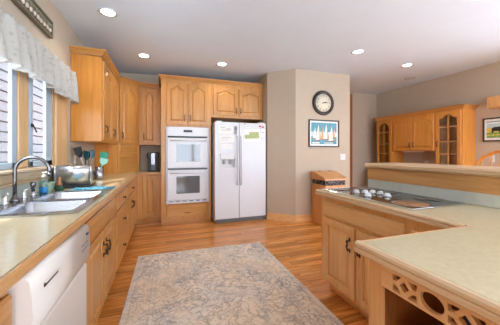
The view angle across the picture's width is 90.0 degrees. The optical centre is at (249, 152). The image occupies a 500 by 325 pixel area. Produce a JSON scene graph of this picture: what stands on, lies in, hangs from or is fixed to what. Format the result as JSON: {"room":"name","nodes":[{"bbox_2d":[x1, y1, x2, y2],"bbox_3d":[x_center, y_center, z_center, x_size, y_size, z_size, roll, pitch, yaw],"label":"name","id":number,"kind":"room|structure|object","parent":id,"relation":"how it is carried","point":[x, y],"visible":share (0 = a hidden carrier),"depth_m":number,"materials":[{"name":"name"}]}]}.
{"room":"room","nodes":[
{"label":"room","id":0,"kind":"room"},
{"bbox_2d":[0,0,94,170],"bbox_3d":[-1.489,-0.135,0.915,0.100,2.770,8.300,0,0,-19],"label":"wall","id":1,"kind":"structure","parent":0,"point":[64,36],"depth_m":2.68,"materials":[{"name":"beige paint"}]},
{"bbox_2d":[0,177,53,201],"bbox_3d":[-1.520,0.290,1.195,0.018,0.097,3.950,0,0,-19],"label":"backsplash","id":2,"kind":"structure","parent":1,"relation":"attached to","point":[21,187],"depth_m":1.93,"materials":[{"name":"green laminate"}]},
{"bbox_2d":[11,0,52,38],"bbox_3d":[-1.567,-1.192,1.380,0.050,0.165,2.230,0,0,-19],"label":"carved panel","id":3,"kind":"object","parent":1,"relation":"attached to","point":[31,9],"visible":1,"depth_m":2.13,"materials":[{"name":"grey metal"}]},
{"bbox_2d":[0,63,72,188],"bbox_3d":[-1.671,-0.341,1.651,0.115,1.158,2.550,0,0,-19],"label":"window","id":4,"kind":"structure","parent":1,"relation":"in","point":[20,86],"depth_m":2.10,"materials":[{"name":"brown wood"}]},
{"bbox_2d":[0,7,78,104],"bbox_3d":[-1.593,-0.728,1.631,0.159,0.354,2.600,0,0,-19],"label":"valance","id":5,"kind":"object","parent":4,"relation":"attached to","point":[19,47],"visible":1,"depth_m":1.88,"materials":[{"name":"white fabric"}]},
{"bbox_2d":[71,53,117,143],"bbox_3d":[-2.142,-0.668,3.572,0.386,1.053,1.088,0,0,-19],"label":"upper cabinet","id":6,"kind":"object","parent":1,"relation":"attached to","point":[94,120],"visible":1,"depth_m":3.08,"materials":[{"name":"brown wood"}]},
{"bbox_2d":[69,45,157,87],"bbox_3d":[-1.971,-1.234,3.784,0.490,0.075,1.698,0,0,4],"label":"crown molding","id":7,"kind":"structure","parent":6,"relation":"attached to","point":[73,49],"depth_m":3.34,"materials":[{"name":"brown wood"}]},
{"bbox_2d":[114,72,247,170],"bbox_3d":[-1.363,-0.135,5.162,2.900,2.770,0.150,0,0,-19],"label":"wall","id":8,"kind":"structure","parent":0,"point":[144,150],"depth_m":4.85,"materials":[{"name":"beige paint"}]},
{"bbox_2d":[117,81,138,144],"bbox_3d":[-2.309,-0.668,4.428,0.626,1.053,0.616,0,0,-19],"label":"upper cabinet","id":9,"kind":"object","parent":8,"relation":"attached to","point":[128,94],"visible":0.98,"depth_m":4.30,"materials":[{"name":"brown wood"}]},
{"bbox_2d":[139,87,160,145],"bbox_3d":[-1.874,-0.668,4.699,0.370,1.053,0.386,0,0,-19],"label":"upper cabinet","id":10,"kind":"object","parent":8,"relation":"attached to","point":[149,98],"visible":1,"depth_m":4.56,"materials":[{"name":"brown wood"}]},
{"bbox_2d":[211,83,262,122],"bbox_3d":[-0.329,-0.968,5.046,1.020,0.625,0.736,0,0,-19],"label":"upper cabinet","id":11,"kind":"object","parent":8,"relation":"attached to","point":[229,103],"visible":0.99,"depth_m":4.75,"materials":[{"name":"brown wood"}]},
{"bbox_2d":[158,74,263,87],"bbox_3d":[-0.764,-1.314,4.901,1.930,0.066,0.715,0,0,-19],"label":"crown molding","id":12,"kind":"structure","parent":11,"relation":"attached to","point":[160,76],"depth_m":4.55,"materials":[{"name":"brown wood"}]},
{"bbox_2d":[96,217,368,324],"bbox_3d":[1.547,1.310,1.960,6.800,0.120,8.300,0,0,-19],"label":"floor","id":13,"kind":"structure","parent":0,"point":[298,246],"depth_m":3.38,"materials":[{"name":"brown wood"}]},
{"bbox_2d":[0,291,11,324],"bbox_3d":[-0.768,0.816,0.048,0.660,0.869,1.289,0,0,-19],"label":"base cabinet","id":14,"kind":"object","parent":13,"relation":"on","point":[5,299],"visible":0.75,"depth_m":0.71,"materials":[{"name":"brown wood"}]},
{"bbox_2d":[0,170,160,296],"bbox_3d":[-1.321,0.312,2.135,1.006,0.140,5.598,0,0,-19],"label":"countertop","id":15,"kind":"structure","parent":14,"relation":"on","point":[25,242],"depth_m":1.10,"materials":[{"name":"beige laminate"}]},
{"bbox_2d":[0,156,51,204],"bbox_3d":[-1.525,0.173,1.738,0.233,0.310,0.297,0,0,-19],"label":"faucet","id":16,"kind":"object","parent":15,"relation":"on","point":[4,199],"visible":1,"depth_m":1.71,"materials":[{"name":"silver metal"}]},
{"bbox_2d":[40,181,55,190],"bbox_3d":[-1.805,0.299,2.234,0.112,0.080,0.111,0,0,-19],"label":"pot","id":17,"kind":"object","parent":15,"relation":"on","point":[50,184],"visible":0.74,"depth_m":2.21,"materials":[{"name":"green ceramic"}]},
{"bbox_2d":[0,189,111,218],"bbox_3d":[-1.380,0.425,1.767,0.546,0.190,0.956,0,0,-19],"label":"sink","id":18,"kind":"object","parent":15,"relation":"in","point":[70,201],"visible":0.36,"depth_m":1.74,"materials":[{"name":"silver metal"}]},
{"bbox_2d":[29,182,36,195],"bbox_3d":[-1.682,0.276,1.938,0.044,0.105,0.044,0,0,-19],"label":"sprayer","id":19,"kind":"object","parent":18,"relation":"on","point":[32,184],"visible":1,"depth_m":1.93,"materials":[{"name":"silver metal"}]},
{"bbox_2d":[39,172,47,192],"bbox_3d":[-1.669,0.240,2.038,0.078,0.177,0.060,0,0,-19],"label":"soap bottle","id":20,"kind":"object","parent":18,"relation":"on","point":[41,189],"visible":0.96,"depth_m":2.02,"materials":[{"name":"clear plastic"}]},
{"bbox_2d":[55,177,63,190],"bbox_3d":[-1.705,0.277,2.237,0.064,0.125,0.062,0,0,-19],"label":"scrub brush","id":21,"kind":"object","parent":15,"relation":"on","point":[59,186],"visible":0.98,"depth_m":2.22,"materials":[{"name":"green plastic"}]},
{"bbox_2d":[54,164,95,187],"bbox_3d":[-1.759,0.230,2.531,0.330,0.218,0.280,0,0,-26],"label":"toaster","id":22,"kind":"object","parent":15,"relation":"on","point":[72,176],"visible":0.87,"depth_m":2.42,"materials":[{"name":"metal"}]},
{"bbox_2d":[70,186,114,189],"bbox_3d":[-1.471,0.330,2.355,0.330,0.018,0.170,0,0,-19],"label":"cloth","id":23,"kind":"object","parent":15,"relation":"on","point":[92,187],"visible":0.86,"depth_m":2.33,"materials":[{"name":"blue fabric"}]},
{"bbox_2d":[95,166,103,179],"bbox_3d":[-1.938,0.257,3.204,0.110,0.165,0.109,0,0,-19],"label":"utensil crock","id":24,"kind":"object","parent":15,"relation":"on","point":[99,171],"visible":0.83,"depth_m":3.16,"materials":[{"name":"silver metal"}]},
{"bbox_2d":[99,151,108,166],"bbox_3d":[-1.893,0.147,3.212,0.141,0.339,0.036,0,0,-19],"label":"spatula","id":25,"kind":"object","parent":24,"relation":"in","point":[102,154],"visible":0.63,"depth_m":3.21,"materials":[{"name":"green plastic"}]},
{"bbox_2d":[99,158,108,166],"bbox_3d":[-1.884,0.186,3.198,0.131,0.261,0.034,0,0,-31],"label":"spatula","id":26,"kind":"object","parent":24,"relation":"in","point":[102,161],"visible":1,"depth_m":3.20,"materials":[{"name":"green plastic"}]},
{"bbox_2d":[95,144,139,173],"bbox_3d":[-2.209,0.099,4.377,0.260,0.480,0.878,0,0,27],"label":"appliance garage","id":27,"kind":"object","parent":15,"relation":"on","point":[122,158],"visible":0.98,"depth_m":4.16,"materials":[{"name":"brown wood"}]},
{"bbox_2d":[147,152,158,171],"bbox_3d":[-1.785,0.164,4.605,0.200,0.350,0.229,0,0,-19],"label":"coffee maker","id":28,"kind":"object","parent":15,"relation":"on","point":[152,157],"visible":1,"depth_m":4.52,"materials":[{"name":"black plastic"}]},
{"bbox_3d":[-2.003,0.259,3.055,0.140,0.160,0.139,0,0,-19],"label":"utensil crock","id":29,"kind":"object","parent":15,"relation":"on","visible":0},
{"bbox_2d":[73,146,83,164],"bbox_3d":[-2.043,0.117,3.020,0.037,0.400,0.170,0,0,40],"label":"spatula","id":30,"kind":"object","parent":29,"relation":"in","point":[78,151],"visible":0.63,"depth_m":3.00,"materials":[{"name":"black plastic"}]},
{"bbox_2d":[83,150,88,164],"bbox_3d":[-1.976,0.142,3.009,0.111,0.349,0.031,0,0,37],"label":"spatula","id":31,"kind":"object","parent":29,"relation":"in","point":[85,153],"visible":0.63,"depth_m":3.01,"materials":[{"name":"teal plastic"}]},
{"bbox_2d":[87,152,90,164],"bbox_3d":[-1.950,0.149,3.021,0.060,0.334,0.027,0,0,12],"label":"turner","id":32,"kind":"object","parent":29,"relation":"in","point":[89,157],"visible":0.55,"depth_m":3.01,"materials":[{"name":"silver metal"}]},
{"bbox_2d":[89,150,94,158],"bbox_3d":[-1.980,0.139,3.090,0.106,0.355,0.029,0,0,-31],"label":"serving spoon","id":33,"kind":"object","parent":29,"relation":"in","point":[91,151],"visible":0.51,"depth_m":3.10,"materials":[{"name":"teal plastic"}]},
{"bbox_2d":[8,224,89,324],"bbox_3d":[-1.065,0.818,0.977,0.622,0.864,0.644,0,0,-19],"label":"dishwasher","id":34,"kind":"object","parent":13,"relation":"on","point":[53,292],"visible":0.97,"depth_m":0.98,"materials":[{"name":"white plastic"}]},
{"bbox_2d":[84,197,115,324],"bbox_3d":[-1.355,0.816,1.755,0.660,0.869,0.999,0,0,-19],"label":"base cabinet","id":35,"kind":"object","parent":13,"relation":"on","point":[101,261],"visible":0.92,"depth_m":1.75,"materials":[{"name":"brown wood"}]},
{"bbox_2d":[114,186,127,270],"bbox_3d":[-1.650,0.816,2.606,0.654,0.869,0.797,0,0,-19],"label":"base cabinet","id":36,"kind":"object","parent":13,"relation":"on","point":[121,214],"visible":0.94,"depth_m":2.61,"materials":[{"name":"brown wood"}]},
{"bbox_2d":[126,180,134,241],"bbox_3d":[-1.900,0.816,3.341,0.660,0.869,0.749,0,0,-19],"label":"base cabinet","id":37,"kind":"object","parent":13,"relation":"on","point":[131,202],"visible":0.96,"depth_m":3.34,"materials":[{"name":"brown wood"}]},
{"bbox_2d":[133,174,160,224],"bbox_3d":[-2.046,0.816,4.264,0.995,0.869,1.085,0,0,-19],"label":"base cabinet","id":38,"kind":"object","parent":13,"relation":"on","point":[147,188],"visible":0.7,"depth_m":4.40,"materials":[{"name":"brown wood"}]},
{"bbox_2d":[161,79,210,224],"bbox_3d":[-1.223,-0.015,4.738,0.866,2.530,0.736,0,0,-19],"label":"tall cabinet","id":39,"kind":"object","parent":13,"relation":"on","point":[183,103],"visible":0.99,"depth_m":4.42,"materials":[{"name":"brown wood"}]},
{"bbox_2d":[166,126,208,203],"bbox_3d":[-1.173,0.213,4.640,0.745,1.343,0.598,0,0,-19],"label":"double oven","id":40,"kind":"object","parent":39,"relation":"in","point":[187,148],"visible":1,"depth_m":4.40,"materials":[{"name":"white metal"}]},
{"bbox_2d":[119,242,343,324],"bbox_3d":[-0.224,1.243,2.080,1.550,0.012,2.440,0,0,-18],"label":"area rug","id":41,"kind":"object","parent":13,"relation":"on","point":[240,284],"visible":1,"depth_m":2.22,"materials":[{"name":"beige carpet"}]},
{"bbox_2d":[211,121,265,223],"bbox_3d":[-0.280,0.340,4.888,0.960,1.820,0.884,0,0,-19],"label":"refrigerator","id":42,"kind":"object","parent":13,"relation":"on","point":[238,173],"visible":0.93,"depth_m":4.54,"materials":[{"name":"white metal"}]},
{"bbox_2d":[218,125,232,134],"bbox_3d":[-0.431,-0.410,4.434,0.267,0.163,0.002,0,0,-19],"label":"paper note","id":43,"kind":"object","parent":42,"relation":"attached to","point":[222,129],"visible":1,"depth_m":4.43,"materials":[{"name":"white paper"}]},
{"bbox_2d":[220,143,231,148],"bbox_3d":[-0.421,-0.120,4.438,0.223,0.097,0.002,0,0,-19],"label":"paper note","id":44,"kind":"object","parent":42,"relation":"attached to","point":[222,146],"visible":1,"depth_m":4.43,"materials":[{"name":"white paper"}]},
{"bbox_2d":[219,135,234,142],"bbox_3d":[-0.412,-0.250,4.441,0.287,0.147,0.002,0,0,-19],"label":"paper note","id":45,"kind":"object","parent":42,"relation":"attached to","point":[222,138],"visible":1,"depth_m":4.44,"materials":[{"name":"white paper"}]},
{"bbox_2d":[243,129,260,141],"bbox_3d":[0.037,-0.325,4.595,0.341,0.246,0.002,0,0,-19],"label":"paper note","id":46,"kind":"object","parent":42,"relation":"attached to","point":[250,135],"visible":1,"depth_m":4.59,"materials":[{"name":"white paper"}]},
{"bbox_2d":[261,129,264,136],"bbox_3d":[0.245,-0.370,4.667,0.091,0.146,0.002,0,0,-19],"label":"paper note","id":47,"kind":"object","parent":42,"relation":"attached to","point":[262,130],"visible":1,"depth_m":4.66,"materials":[{"name":"white paper"}]},
{"bbox_2d":[311,171,347,225],"bbox_3d":[1.395,0.787,4.430,0.460,0.926,0.420,0,0,-19],"label":"storage bin","id":48,"kind":"object","parent":13,"relation":"on","point":[320,179],"visible":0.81,"depth_m":4.36,"materials":[{"name":"brown wood"}]},
{"bbox_2d":[322,196,441,319],"bbox_3d":[1.083,0.818,1.816,0.600,0.865,1.200,0,0,-19],"label":"base cabinet","id":49,"kind":"object","parent":13,"relation":"on","point":[346,271],"visible":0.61,"depth_m":1.92,"materials":[{"name":"brown wood"}]},
{"bbox_2d":[315,189,499,324],"bbox_3d":[1.021,0.362,1.095,1.246,0.044,2.606,0,0,-19],"label":"countertop","id":50,"kind":"structure","parent":49,"relation":"on","point":[459,261],"depth_m":0.86,"materials":[{"name":"beige laminate"}]},
{"bbox_2d":[322,186,470,209],"bbox_3d":[1.065,0.324,1.990,0.530,0.031,0.904,0,0,-19],"label":"cooktop","id":51,"kind":"object","parent":50,"relation":"in","point":[410,201],"visible":1,"depth_m":1.83,"materials":[{"name":"black ceramic"}]},
{"bbox_2d":[367,104,478,171],"bbox_3d":[3.416,0.203,5.236,0.626,2.095,1.976,0,0,-19],"label":"hutch","id":52,"kind":"object","parent":13,"relation":"on","point":[449,131],"visible":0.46,"depth_m":4.85,"materials":[{"name":"brown wood"}]},
{"bbox_2d":[440,122,456,125],"bbox_3d":[3.794,-0.539,4.626,0.285,0.018,0.422,0,0,-19],"label":"shelf","id":53,"kind":"object","parent":52,"relation":"attached to","point":[453,123],"depth_m":4.72,"materials":[{"name":"brown wood"}]},
{"bbox_2d":[365,162,499,208],"bbox_3d":[1.767,0.675,1.351,0.420,1.150,2.605,0,0,-19],"label":"breakfast bar","id":54,"kind":"object","parent":13,"relation":"on","point":[477,185],"visible":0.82,"depth_m":1.85,"materials":[{"name":"brown wood"}]},
{"bbox_2d":[369,259,495,324],"bbox_3d":[0.950,0.818,0.420,0.620,0.865,1.306,0,0,-19],"label":"base cabinet","id":55,"kind":"object","parent":13,"relation":"on","point":[394,299],"visible":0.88,"depth_m":0.90,"materials":[{"name":"brown wood"}]},
{"bbox_3d":[0.707,0.937,0.772,0.320,0.425,0.400,0,0,-19],"label":"storage box","id":56,"kind":"object","parent":55,"relation":"in","visible":0},
{"bbox_2d":[444,318,471,324],"bbox_3d":[0.727,0.663,0.747,0.260,0.120,0.320,0,0,-19],"label":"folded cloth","id":57,"kind":"object","parent":56,"relation":"on","point":[467,321],"visible":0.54,"depth_m":0.89,"materials":[{"name":"fabric"}]},
{"bbox_2d":[473,150,499,166],"bbox_3d":[2.180,0.611,2.304,0.488,1.283,0.521,0,0,-19],"label":"bar stool","id":58,"kind":"object","parent":13,"relation":"on","point":[483,157],"visible":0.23,"depth_m":2.47,"materials":[{"name":"brown wood"}]},
{"bbox_2d":[52,0,499,94],"bbox_3d":[1.547,-1.580,1.960,6.800,0.120,8.300,0,0,-19],"label":"ceiling","id":59,"kind":"structure","parent":0,"point":[255,38],"depth_m":3.26,"materials":[{"name":"white paint"}]},
{"bbox_2d":[98,7,117,17],"bbox_3d":[-1.531,-1.513,2.695,0.192,0.010,0.192,0,0,-19],"label":"recessed light","id":60,"kind":"object","parent":59,"relation":"in","point":[107,12],"visible":1,"depth_m":2.69,"materials":[{"name":"white glass"}]},
{"bbox_2d":[137,53,149,57],"bbox_3d":[-1.653,-1.513,3.897,0.192,0.010,0.192,0,0,-19],"label":"recessed light","id":61,"kind":"object","parent":59,"relation":"in","point":[142,55],"visible":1,"depth_m":3.88,"materials":[{"name":"white ceramic"}]},
{"bbox_2d":[216,62,227,65],"bbox_3d":[-0.478,-1.513,4.270,0.192,0.010,0.192,0,0,-19],"label":"recessed light","id":62,"kind":"object","parent":59,"relation":"in","point":[219,63],"visible":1,"depth_m":4.27,"materials":[{"name":"white ceramic"}]},
{"bbox_2d":[351,49,364,54],"bbox_3d":[1.617,-1.513,3.744,0.192,0.010,0.192,0,0,-19],"label":"recessed light","id":63,"kind":"object","parent":59,"relation":"in","point":[358,51],"visible":1,"depth_m":3.73,"materials":[{"name":"white ceramic"}]},
{"bbox_2d":[401,63,413,66],"bbox_3d":[2.712,-1.513,4.318,0.192,0.010,0.192,0,0,-19],"label":"recessed light","id":64,"kind":"object","parent":59,"relation":"in","point":[407,64],"visible":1,"depth_m":4.32,"materials":[{"name":"white ceramic"}]},
{"bbox_2d":[254,68,349,218],"bbox_3d":[0.837,-0.135,4.973,2.128,2.770,0.896,0,0,22],"label":"wall","id":65,"kind":"structure","parent":0,"point":[288,95],"depth_m":4.62,"materials":[{"name":"beige paint"}]},
{"bbox_2d":[267,212,295,222],"bbox_3d":[0.570,1.185,4.601,0.543,0.130,0.016,0,0,25],"label":"baseboard","id":66,"kind":"structure","parent":65,"relation":"attached to","point":[270,216],"depth_m":4.59,"materials":[{"name":"brown wood"}]},
{"bbox_2d":[296,214,311,222],"bbox_3d":[1.389,1.185,4.682,1.197,0.130,0.016,0,0,-19],"label":"baseboard","id":67,"kind":"structure","parent":65,"relation":"attached to","point":[306,217],"depth_m":4.54,"materials":[{"name":"brown wood"}]},
{"bbox_2d":[312,90,333,114],"bbox_3d":[1.371,-0.935,4.661,0.464,0.464,0.045,0,0,-19],"label":"wall clock","id":68,"kind":"object","parent":65,"relation":"attached to","point":[323,102],"visible":1,"depth_m":4.66,"materials":[{"name":"black plastic"}]},
{"bbox_2d":[309,119,338,146],"bbox_3d":[1.389,-0.365,4.677,0.665,0.505,0.024,0,0,-19],"label":"framed picture","id":69,"kind":"object","parent":65,"relation":"attached to","point":[322,133],"visible":1,"depth_m":4.68,"materials":[{"name":"black paint"}]},
{"bbox_2d":[311,122,336,143],"bbox_3d":[1.388,-0.365,4.679,0.560,0.400,0.005,0,0,-19],"label":"print","id":70,"kind":"object","parent":69,"relation":"attached to","point":[321,132],"depth_m":4.68,"materials":[{"name":"multicoloured paper"}]},
{"bbox_2d":[340,154,344,159],"bbox_3d":[1.794,0.075,4.823,0.120,0.116,0.014,0,0,-19],"label":"light switch","id":71,"kind":"object","parent":65,"relation":"attached to","point":[342,156],"visible":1,"depth_m":4.82,"materials":[{"name":"white plastic"}]},
{"bbox_2d":[350,92,376,186],"bbox_3d":[1.810,-0.135,6.090,3.115,2.770,0.140,0,0,-19],"label":"wall","id":72,"kind":"structure","parent":0,"point":[364,106],"depth_m":6.39,"materials":[{"name":"beige paint"}]},
{"bbox_2d":[350,94,351,186],"bbox_3d":[2.104,-0.110,6.096,0.945,2.720,0.039,0,0,-19],"label":"door","id":73,"kind":"structure","parent":72,"relation":"in","point":[350,94],"depth_m":6.21,"materials":[{"name":"brown wood"}]},
{"bbox_2d":[377,61,499,166],"bbox_3d":[4.596,-0.135,3.009,0.150,2.770,8.300,0,0,-19],"label":"wall","id":74,"kind":"structure","parent":0,"point":[471,86],"depth_m":4.76,"materials":[{"name":"beige paint"}]},
{"bbox_2d":[483,117,499,141],"bbox_3d":[4.148,-0.395,4.039,0.024,0.400,0.640,0,0,-19],"label":"framed picture","id":75,"kind":"object","parent":74,"relation":"attached to","point":[491,126],"visible":1,"depth_m":4.23,"materials":[{"name":"black paint"}]},
{"bbox_2d":[486,121,499,137],"bbox_3d":[4.151,-0.395,4.040,0.001,0.280,0.540,0,0,-19],"label":"print","id":76,"kind":"object","parent":75,"relation":"attached to","point":[492,127],"depth_m":4.21,"materials":[{"name":"multicoloured paper"}]},
{"bbox_2d":[487,95,499,108],"bbox_3d":[4.158,-0.830,3.741,0.200,0.180,0.900,0,0,-19],"label":"wall shelf","id":77,"kind":"object","parent":74,"relation":"attached to","point":[493,102],"visible":1,"depth_m":4.06,"materials":[{"name":"brown wood"}]},
{"label":"outside","id":78,"kind":"structure","parent":0,"visible":0},
{"bbox_2d":[0,62,42,162],"bbox_3d":[-4.488,-0.640,4.484,0.230,3.780,11.000,0,0,-19],"label":"house","id":79,"kind":"structure","parent":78,"point":[37,85],"depth_m":4.56,"materials":[{"name":"paint"}]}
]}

